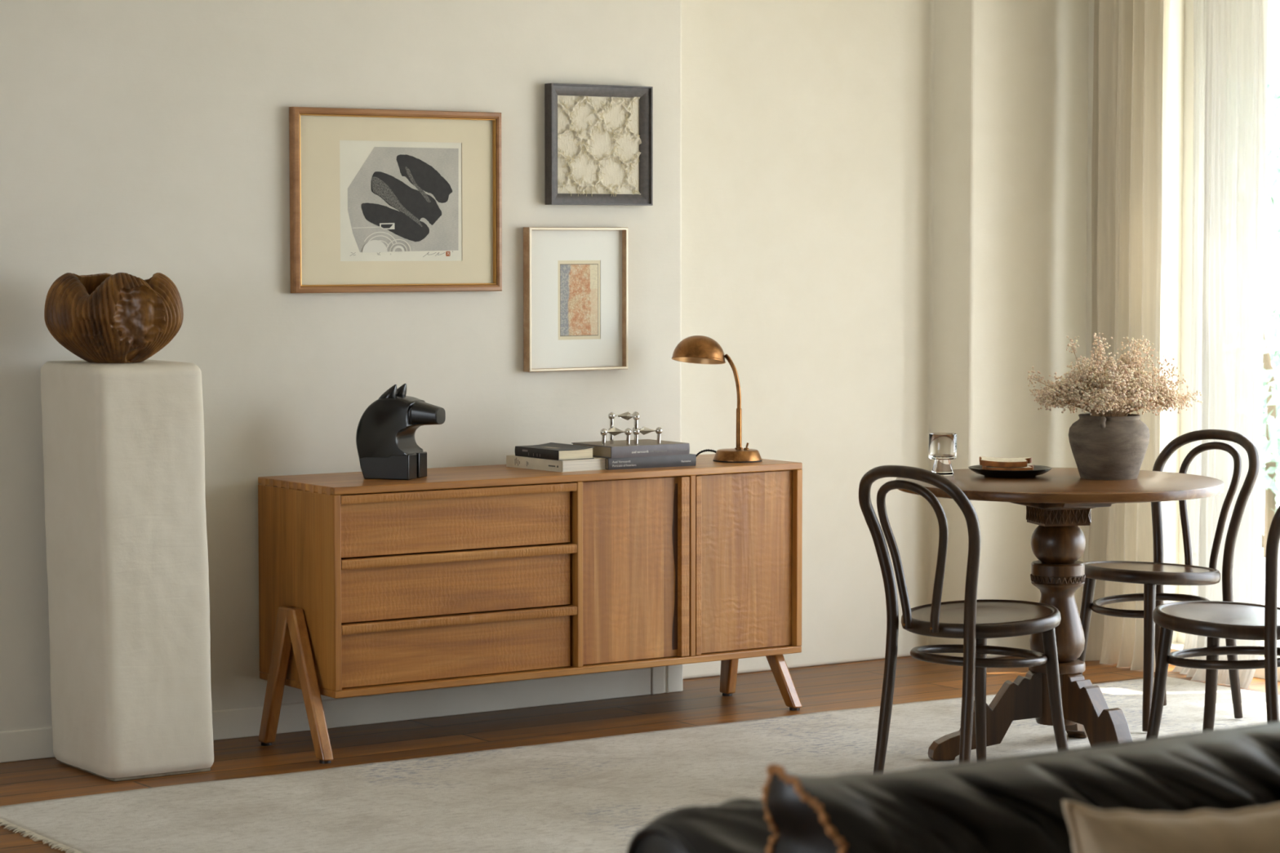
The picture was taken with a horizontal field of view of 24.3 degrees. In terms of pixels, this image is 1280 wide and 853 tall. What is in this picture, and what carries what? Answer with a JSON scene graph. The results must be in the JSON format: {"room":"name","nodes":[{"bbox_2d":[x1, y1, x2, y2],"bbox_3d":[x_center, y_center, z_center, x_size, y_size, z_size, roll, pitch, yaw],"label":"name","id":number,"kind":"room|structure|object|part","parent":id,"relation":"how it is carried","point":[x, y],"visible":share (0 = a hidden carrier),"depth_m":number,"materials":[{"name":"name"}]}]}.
{"room":"dining room","nodes":[
{"label":"dining room","id":0,"kind":"room"},
{"bbox_2d":[0,0,1088,732],"bbox_3d":[-2.220,-0.551,7.980,9.420,2.950,0.505,-2,4,-34],"label":"wall","id":1,"kind":"structure","parent":0,"point":[877,210],"depth_m":9.22,"materials":[{"name":"paint"}]},
{"bbox_2d":[0,667,651,763],"bbox_3d":[-2.843,0.924,7.355,6.981,0.085,0.017,-2,4,-34],"label":"baseboard","id":2,"kind":"structure","parent":1,"relation":"attached to","point":[37,743],"depth_m":8.84,"materials":[{"name":"paint"}]},
{"bbox_2d":[288,106,502,293],"bbox_3d":[-0.708,-0.661,8.704,0.700,0.533,0.032,-2,4,-34],"label":"picture frame","id":3,"kind":"object","parent":1,"relation":"attached to","point":[381,200],"visible":1,"depth_m":8.70,"materials":[{"name":"brown wood"}]},
{"bbox_2d":[339,140,462,261],"bbox_3d":[-0.698,-0.663,8.715,0.426,0.374,0.002,-2,4,-34],"label":"print","id":4,"kind":"object","parent":3,"relation":"attached to","point":[400,200],"depth_m":8.71,"materials":[{"name":"paper"}]},
{"bbox_2d":[523,226,627,372],"bbox_3d":[-0.194,-0.390,9.074,0.362,0.437,0.034,-2,4,-34],"label":"picture frame","id":5,"kind":"object","parent":1,"relation":"attached to","point":[575,278],"visible":1,"depth_m":9.07,"materials":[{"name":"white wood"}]},
{"bbox_2d":[544,83,653,205],"bbox_3d":[-0.124,-0.862,9.091,0.372,0.366,0.038,-2,4,-34],"label":"picture frame","id":6,"kind":"object","parent":1,"relation":"attached to","point":[598,139],"visible":1,"depth_m":9.09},
{"bbox_2d":[650,664,682,694],"bbox_3d":[0.082,0.531,9.345,0.120,0.620,0.022,-2,4,-34],"label":"trim","id":7,"kind":"structure","parent":1,"relation":"attached to","point":[664,679],"depth_m":9.35,"materials":[{"name":"paint"}]},
{"bbox_2d":[0,656,1279,852],"bbox_3d":[0.526,1.231,4.095,9.420,0.120,10.190,-2,4,-34],"label":"floor","id":8,"kind":"structure","parent":0,"point":[859,684],"depth_m":8.74,"materials":[{"name":"brown wood"}]},
{"bbox_2d":[40,359,213,782],"bbox_3d":[-1.386,0.375,8.010,0.342,1.098,0.396,-2,4,-34],"label":"plinth","id":9,"kind":"object","parent":8,"relation":"on","point":[123,444],"visible":1,"depth_m":7.86,"materials":[{"name":"paint"}]},
{"bbox_2d":[44,272,183,363],"bbox_3d":[-1.408,-0.292,7.946,0.367,0.241,0.342,0,4,-5],"label":"bowl","id":10,"kind":"object","parent":9,"relation":"on","point":[118,317],"visible":1,"depth_m":7.84,"materials":[{"name":"brown wood"}]},
{"bbox_3d":[-1.370,0.916,8.047,0.282,0.012,0.353,-2,4,-34],"label":"plate","id":11,"kind":"part","parent":9,"relation":"part of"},
{"bbox_2d":[257,453,802,764],"bbox_3d":[-0.312,0.503,8.742,1.681,0.750,0.503,-2,4,-34],"label":"sideboard","id":12,"kind":"object","parent":8,"relation":"on","point":[465,575],"visible":0.99,"depth_m":8.50,"materials":[{"name":"brown wood"}]},
{"bbox_3d":[-1.018,0.699,8.355,0.142,0.392,0.047,3,5,37],"label":"leg","id":13,"kind":"part","parent":12,"relation":"part of","materials":[{"name":"brown wood"}]},
{"bbox_3d":[-0.956,0.446,8.324,0.021,0.540,0.454,-2,4,-34],"label":"panel","id":14,"kind":"part","parent":12,"relation":"part of","materials":[{"name":"brown wood"}]},
{"bbox_3d":[-0.915,0.709,8.204,0.040,0.392,0.284,-2,4,-28],"label":"leg","id":15,"kind":"part","parent":12,"relation":"part of","materials":[{"name":"brown wood"}]},
{"bbox_2d":[355,383,445,479],"bbox_3d":[-0.676,0.013,8.432,0.242,0.268,0.134,1,4,19],"label":"horse sculpture","id":16,"kind":"object","parent":12,"relation":"on","point":[387,447],"visible":1,"depth_m":8.39,"materials":[{"name":"black ceramic"}]},
{"bbox_3d":[-0.714,0.112,8.413,0.153,0.072,0.061,1,4,19],"label":"leg","id":17,"kind":"part","parent":16,"relation":"part of","materials":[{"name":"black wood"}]},
{"bbox_3d":[-0.690,0.108,8.482,0.153,0.072,0.061,1,4,19],"label":"leg","id":18,"kind":"part","parent":16,"relation":"part of","materials":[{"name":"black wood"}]},
{"bbox_3d":[-0.627,0.261,8.535,0.768,0.154,0.402,-2,4,-34],"label":"drawer","id":19,"kind":"part","parent":12,"relation":"part of","materials":[{"name":"brown wood"}]},
{"bbox_3d":[-0.627,0.441,8.546,0.768,0.156,0.402,-2,4,-34],"label":"drawer","id":20,"kind":"part","parent":12,"relation":"part of","materials":[{"name":"brown wood"}]},
{"bbox_3d":[-0.627,0.621,8.557,0.768,0.156,0.402,-2,4,-34],"label":"drawer","id":21,"kind":"part","parent":12,"relation":"part of","materials":[{"name":"brown wood"}]},
{"bbox_3d":[-0.299,0.137,8.758,1.616,0.021,0.454,-2,4,-34],"label":"panel","id":22,"kind":"part","parent":12,"relation":"part of","materials":[{"name":"brown wood"}]},
{"bbox_3d":[-0.299,0.697,8.793,1.616,0.021,0.454,-2,4,-34],"label":"panel","id":23,"kind":"part","parent":12,"relation":"part of","materials":[{"name":"brown wood"}]},
{"bbox_2d":[506,454,605,472],"bbox_3d":[-0.249,0.107,8.811,0.167,0.034,0.276,-3,5,-38],"label":"book","id":24,"kind":"object","parent":12,"relation":"on","point":[597,463],"visible":0.85,"depth_m":8.72,"materials":[{"name":"grey paper"}]},
{"bbox_2d":[515,442,594,460],"bbox_3d":[-0.254,0.073,8.787,0.130,0.035,0.228,-3,4,-35],"label":"book","id":25,"kind":"object","parent":24,"relation":"on","point":[551,451],"visible":1,"depth_m":8.73,"materials":[{"name":"grey paper"}]},
{"bbox_3d":[-0.025,0.421,8.727,0.377,0.535,0.020,-2,4,-34],"label":"door","id":26,"kind":"part","parent":12,"relation":"part of","materials":[{"name":"brown wood"}]},
{"bbox_2d":[592,453,696,470],"bbox_3d":[-0.018,0.100,8.910,0.305,0.034,0.218,-2,4,-31],"label":"book","id":27,"kind":"object","parent":12,"relation":"on","point":[690,460],"visible":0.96,"depth_m":8.81,"materials":[{"name":"grey paper"}]},
{"bbox_2d":[571,439,689,457],"bbox_3d":[-0.028,0.066,8.902,0.278,0.034,0.222,-2,4,-33],"label":"book","id":28,"kind":"object","parent":27,"relation":"on","point":[646,447],"visible":0.98,"depth_m":8.82,"materials":[{"name":"grey paper"}]},
{"bbox_2d":[600,426,631,445],"bbox_3d":[-0.084,0.029,8.809,0.090,0.053,0.096,-2,4,-34],"label":"candle holder","id":29,"kind":"object","parent":28,"relation":"on","point":[612,431],"visible":1,"depth_m":8.79,"materials":[{"name":"silver metal"}]},
{"bbox_3d":[-0.107,0.040,8.783,0.011,0.034,0.011,-2,4,-34],"label":"post","id":30,"kind":"part","parent":29,"relation":"part of","materials":[{"name":"silver metal"}]},
{"bbox_2d":[600,428,607,435],"bbox_3d":[-0.107,0.017,8.782,0.022,0.021,0.022,-2,4,-34],"label":"socket","id":31,"kind":"object","parent":29,"relation":"attached to","point":[603,432],"depth_m":8.77,"materials":[{"name":"silver metal"}]},
{"bbox_3d":[-0.085,0.035,8.854,0.011,0.034,0.011,-2,4,-34],"label":"post","id":32,"kind":"part","parent":29,"relation":"part of","materials":[{"name":"silver metal"}]},
{"bbox_3d":[-0.084,0.015,8.809,0.063,0.026,0.069,-2,4,-34],"label":"plate","id":33,"kind":"part","parent":29,"relation":"part of","materials":[{"name":"silver metal"}]},
{"bbox_3d":[-0.035,0.039,8.799,0.011,0.034,0.011,-2,4,-34],"label":"post","id":34,"kind":"part","parent":29,"relation":"part of","materials":[{"name":"silver metal"}]},
{"bbox_2d":[624,428,631,435],"bbox_3d":[-0.035,0.016,8.797,0.022,0.021,0.022,-2,4,-34],"label":"socket","id":35,"kind":"object","parent":29,"relation":"attached to","point":[628,431],"depth_m":8.79,"materials":[{"name":"silver metal"}]},
{"bbox_2d":[631,426,662,444],"bbox_3d":[0.004,0.026,8.857,0.100,0.053,0.092,-2,4,-34],"label":"candle holder","id":36,"kind":"object","parent":28,"relation":"on","point":[643,430],"visible":1,"depth_m":8.84,"materials":[{"name":"silver metal"}]},
{"bbox_2d":[608,411,639,427],"bbox_3d":[-0.030,-0.021,8.841,0.100,0.046,0.100,-2,4,-34],"label":"candle holder","id":37,"kind":"object","parent":36,"relation":"on","point":[627,415],"visible":1,"depth_m":8.84,"materials":[{"name":"silver metal"}]},
{"bbox_3d":[-0.085,-0.012,8.851,0.011,0.027,0.011,-2,4,-34],"label":"post","id":38,"kind":"part","parent":37,"relation":"part of","materials":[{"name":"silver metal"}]},
{"bbox_2d":[608,412,615,418],"bbox_3d":[-0.085,-0.032,8.850,0.022,0.021,0.022,-2,4,-34],"label":"socket","id":39,"kind":"object","parent":37,"relation":"attached to","point":[611,415],"depth_m":8.84,"materials":[{"name":"silver metal"}]},
{"bbox_3d":[-0.030,-0.031,8.841,0.074,0.026,0.072,-2,4,-34],"label":"plate","id":40,"kind":"part","parent":37,"relation":"part of","materials":[{"name":"silver metal"}]},
{"bbox_3d":[-0.011,-0.009,8.807,0.011,0.027,0.011,-2,4,-34],"label":"post","id":41,"kind":"part","parent":37,"relation":"part of","materials":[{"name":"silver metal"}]},
{"bbox_2d":[632,413,639,420],"bbox_3d":[-0.011,-0.029,8.806,0.022,0.021,0.022,-2,4,-34],"label":"socket","id":42,"kind":"object","parent":37,"relation":"attached to","point":[636,416],"depth_m":8.80,"materials":[{"name":"silver metal"}]},
{"bbox_3d":[-0.011,0.038,8.810,0.011,0.034,0.011,-2,4,-34],"label":"post","id":43,"kind":"part","parent":36,"relation":"part of","materials":[{"name":"silver metal"}]},
{"bbox_2d":[632,427,639,435],"bbox_3d":[-0.011,0.015,8.809,0.022,0.021,0.022,-2,4,-34],"label":"socket","id":44,"kind":"object","parent":36,"relation":"attached to","point":[636,431],"depth_m":8.80,"materials":[{"name":"silver metal"}]},
{"bbox_3d":[0.004,0.012,8.856,0.073,0.026,0.066,-2,4,-34],"label":"plate","id":45,"kind":"part","parent":36,"relation":"part of","materials":[{"name":"silver metal"}]},
{"bbox_3d":[0.056,0.035,8.851,0.011,0.034,0.011,-2,4,-34],"label":"post","id":46,"kind":"part","parent":36,"relation":"part of","materials":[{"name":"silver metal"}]},
{"bbox_2d":[655,426,662,434],"bbox_3d":[0.056,0.013,8.849,0.022,0.021,0.022,-2,4,-34],"label":"socket","id":47,"kind":"object","parent":36,"relation":"attached to","point":[659,430],"depth_m":8.84,"materials":[{"name":"silver metal"}]},
{"bbox_2d":[671,335,761,462],"bbox_3d":[0.236,-0.087,9.102,0.281,0.385,0.165,1,4,11],"label":"desk lamp","id":48,"kind":"object","parent":12,"relation":"on","point":[700,349],"visible":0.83,"depth_m":9.06,"materials":[{"name":"gold metal"}]},
{"bbox_3d":[0.180,-0.234,9.103,0.167,0.092,0.166,0,4,0],"label":"lamp shade","id":49,"kind":"part","parent":48,"relation":"part of","materials":[{"name":"gold metal"}]},
{"bbox_3d":[0.181,0.086,9.130,0.128,0.036,0.039,3,5,39],"label":"cord","id":50,"kind":"part","parent":48,"relation":"part of","materials":[{"name":"black fabric"}]},
{"bbox_3d":[0.303,0.007,9.088,0.025,0.126,0.025,0,4,0],"label":"stem","id":51,"kind":"part","parent":48,"relation":"part of","materials":[{"name":"gold metal"}]},
{"bbox_3d":[0.280,0.758,9.283,0.044,0.159,0.083,-2,4,-34],"label":"leg","id":52,"kind":"part","parent":12,"relation":"part of","materials":[{"name":"brown wood"}]},
{"bbox_3d":[0.305,0.406,8.954,0.372,0.535,0.020,-2,4,-34],"label":"door","id":53,"kind":"part","parent":12,"relation":"part of","materials":[{"name":"brown wood"}]},
{"bbox_3d":[0.436,0.772,9.056,0.038,0.159,0.145,-3,5,-41],"label":"leg","id":54,"kind":"part","parent":12,"relation":"part of","materials":[{"name":"brown wood"}]},
{"bbox_3d":[0.357,0.389,9.226,0.021,0.540,0.454,-2,4,-34],"label":"panel","id":55,"kind":"part","parent":12,"relation":"part of","materials":[{"name":"brown wood"}]},
{"bbox_2d":[0,676,1279,852],"bbox_3d":[0.984,0.976,7.128,4.095,0.009,3.498,-2,4,-34],"label":"rug","id":56,"kind":"object","parent":8,"relation":"on","point":[593,795],"visible":0.6,"depth_m":7.68,"materials":[{"name":"carpet"}]},
{"bbox_2d":[858,465,1068,773],"bbox_3d":[0.845,0.512,7.668,0.525,0.849,0.424,-3,5,-40],"label":"bentwood chair","id":57,"kind":"object","parent":56,"relation":"on","point":[971,620],"visible":0.94,"depth_m":7.59,"materials":[{"name":"brown wood"}]},
{"bbox_3d":[0.910,0.704,7.915,0.035,0.434,0.096,1,4,13],"label":"leg","id":58,"kind":"part","parent":57,"relation":"part of","materials":[{"name":"black wood"}]},
{"bbox_3d":[0.883,0.494,7.701,0.376,0.040,0.376,-3,5,-40],"label":"seat","id":59,"kind":"part","parent":57,"relation":"part of","materials":[{"name":"black wood"}]},
{"bbox_3d":[1.086,0.717,7.706,0.096,0.434,0.035,0,4,-3],"label":"leg","id":60,"kind":"part","parent":57,"relation":"part of","materials":[{"name":"black wood"}]},
{"bbox_2d":[895,467,1224,760],"bbox_3d":[1.147,0.526,8.156,0.892,0.761,0.892,0,4,0],"label":"round table","id":61,"kind":"object","parent":56,"relation":"on","point":[1058,500],"visible":0.85,"depth_m":8.09,"materials":[{"name":"brown wood"}]},
{"bbox_2d":[928,432,956,475],"bbox_3d":[0.847,0.078,8.305,0.079,0.114,0.079,-2,4,-34],"label":"water glass","id":62,"kind":"object","parent":61,"relation":"on","point":[942,448],"visible":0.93,"depth_m":8.28,"materials":[{"name":"clear glass"}]},
{"bbox_2d":[968,465,1052,477],"bbox_3d":[1.030,0.126,8.265,0.231,0.024,0.231,0,4,0],"label":"plate","id":63,"kind":"object","parent":61,"relation":"on","point":[1037,469],"visible":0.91,"depth_m":8.19,"materials":[{"name":"black ceramic"}]},
{"bbox_2d":[982,464,1033,470],"bbox_3d":[1.030,0.119,8.271,0.149,0.017,0.106,0,4,-5],"label":"bread slice","id":64,"kind":"object","parent":63,"relation":"on","point":[1029,467],"visible":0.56,"depth_m":8.22,"materials":[{"name":"brown food"}]},
{"bbox_2d":[979,456,1031,467],"bbox_3d":[1.019,0.099,8.270,0.151,0.024,0.106,0,4,3],"label":"bread slice","id":65,"kind":"object","parent":64,"relation":"on","point":[985,461],"visible":1,"depth_m":8.22,"materials":[{"name":"brown food"}]},
{"bbox_2d":[1068,413,1150,479],"bbox_3d":[1.294,0.055,8.187,0.221,0.175,0.222,-2,4,-34],"label":"vase","id":66,"kind":"object","parent":61,"relation":"on","point":[1103,447],"visible":0.98,"depth_m":8.11,"materials":[{"name":"grey ceramic"}]},
{"bbox_3d":[1.261,-0.010,8.087,0.015,0.033,0.027,1,4,19],"label":"lug handle","id":67,"kind":"part","parent":66,"relation":"part of","materials":[{"name":"grey ceramic"}]},
{"bbox_2d":[1026,332,1202,416],"bbox_3d":[1.301,-0.093,8.181,0.442,0.331,0.385,2,4,29],"label":"bunch","id":68,"kind":"object","parent":66,"relation":"in","point":[1125,388],"visible":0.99,"depth_m":8.13,"materials":[{"name":"brown plant"}]},
{"bbox_2d":[1076,429,1259,732],"bbox_3d":[1.545,0.442,8.791,0.525,0.849,0.424,-3,4,-37],"label":"bentwood chair","id":69,"kind":"object","parent":56,"relation":"on","point":[1153,575],"visible":0.84,"depth_m":8.78,"materials":[{"name":"brown wood"}]},
{"bbox_3d":[1.303,0.649,8.791,0.096,0.434,0.035,0,4,0],"label":"leg","id":70,"kind":"part","parent":69,"relation":"part of","materials":[{"name":"black wood"}]},
{"bbox_3d":[1.468,0.663,8.574,0.035,0.434,0.096,1,4,16],"label":"leg","id":71,"kind":"part","parent":69,"relation":"part of","materials":[{"name":"black wood"}]},
{"bbox_3d":[1.504,0.428,8.758,0.376,0.040,0.376,-3,4,-37],"label":"seat","id":72,"kind":"part","parent":69,"relation":"part of","materials":[{"name":"black wood"}]},
{"bbox_2d":[1146,505,1279,738],"bbox_3d":[1.574,0.514,7.638,0.525,0.849,0.424,3,5,41],"label":"bentwood chair","id":73,"kind":"object","parent":56,"relation":"on","point":[1215,620],"visible":0.88,"depth_m":7.61,"materials":[{"name":"brown wood"}]},
{"bbox_3d":[1.332,0.719,7.679,0.096,0.434,0.035,0,4,4],"label":"leg","id":74,"kind":"part","parent":73,"relation":"part of","materials":[{"name":"black wood"}]},
{"bbox_3d":[1.512,0.706,7.884,0.035,0.434,0.096,-1,4,-12],"label":"leg","id":75,"kind":"part","parent":73,"relation":"part of","materials":[{"name":"black wood"}]},
{"bbox_3d":[1.534,0.496,7.670,0.376,0.040,0.376,3,5,41],"label":"seat","id":76,"kind":"part","parent":73,"relation":"part of","materials":[{"name":"black wood"}]},
{"bbox_2d":[626,798,774,852],"bbox_3d":[1.257,0.811,4.050,2.456,0.723,0.951,-2,4,-34],"label":"sofa","id":77,"kind":"object","parent":8,"relation":"on","point":[737,825],"visible":0.15,"depth_m":3.66,"materials":[{"name":"black leather"}]},
{"bbox_2d":[761,720,1279,852],"bbox_3d":[0.673,0.570,3.822,1.195,0.374,0.166,-2,4,-34],"label":"leather cushion","id":78,"kind":"object","parent":77,"relation":"on","point":[1011,804],"visible":0.93,"depth_m":3.63,"materials":[{"name":"black leather"}]},
{"bbox_2d":[1062,800,1279,852],"bbox_3d":[0.709,0.614,3.591,0.527,0.373,0.143,-2,4,-30],"label":"cushion","id":79,"kind":"object","parent":77,"relation":"on","point":[1256,829],"visible":1,"depth_m":3.51,"materials":[{"name":"fabric"}]},
{"bbox_2d":[1084,0,1279,680],"bbox_3d":[4.311,-0.457,6.484,0.240,2.950,9.400,-2,4,-34],"label":"window frame","id":80,"kind":"structure","parent":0,"point":[1176,35],"depth_m":10.06,"materials":[{"name":"paint"}]},
{"bbox_2d":[1177,0,1279,657],"bbox_3d":[2.246,-0.667,9.839,0.410,2.850,1.320,-2,4,-34],"label":"window","id":81,"kind":"structure","parent":80,"relation":"in","point":[1273,6],"depth_m":10.06,"materials":[{"name":"white"}]},
{"bbox_3d":[2.403,-1.640,9.886,0.030,0.915,1.320,-2,4,-34],"label":"shutter panel","id":82,"kind":"part","parent":81,"relation":"part of","materials":[{"name":"white"}]},
{"bbox_3d":[0.526,-1.833,3.902,9.420,0.120,10.190,-2,4,-34],"label":"ceiling","id":83,"kind":"structure","parent":0,"visible":0},
{"bbox_2d":[1084,0,1169,671],"bbox_3d":[1.623,-0.647,9.898,0.168,2.898,0.402,-2,4,-34],"label":"curtain","id":84,"kind":"object","parent":83,"relation":"hanging from","point":[1131,116],"visible":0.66,"depth_m":9.93,"materials":[{"name":"fabric"}]},
{"bbox_2d":[1172,0,1206,674],"bbox_3d":[1.827,-0.634,9.689,0.114,2.898,0.142,-2,4,-34],"label":"sheer curtain","id":85,"kind":"object","parent":83,"relation":"hanging from","point":[1199,6],"visible":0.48,"depth_m":9.75,"materials":[{"name":"white fabric"}]},
{"bbox_2d":[1186,0,1267,688],"bbox_3d":[1.881,-0.622,9.489,0.119,2.898,0.288,-2,4,-34],"label":"sheer curtain","id":86,"kind":"object","parent":83,"relation":"hanging from","point":[1233,274],"visible":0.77,"depth_m":9.52,"materials":[{"name":"white fabric"}]},
{"label":"outside","id":87,"kind":"structure","parent":0,"visible":0},
{"bbox_2d":[1261,470,1279,607],"bbox_3d":[8.354,0.917,10.209,10.540,0.140,20.000,-2,4,-34],"label":"patio","id":88,"kind":"structure","parent":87,"point":[1263,584],"depth_m":13.59,"materials":[{"name":"white"}]},
{"bbox_2d":[1262,77,1279,556],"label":"window","id":89,"kind":"structure","parent":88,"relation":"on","point":[1271,391],"depth_m":13.48,"materials":[{"name":"glass"}]}
]}

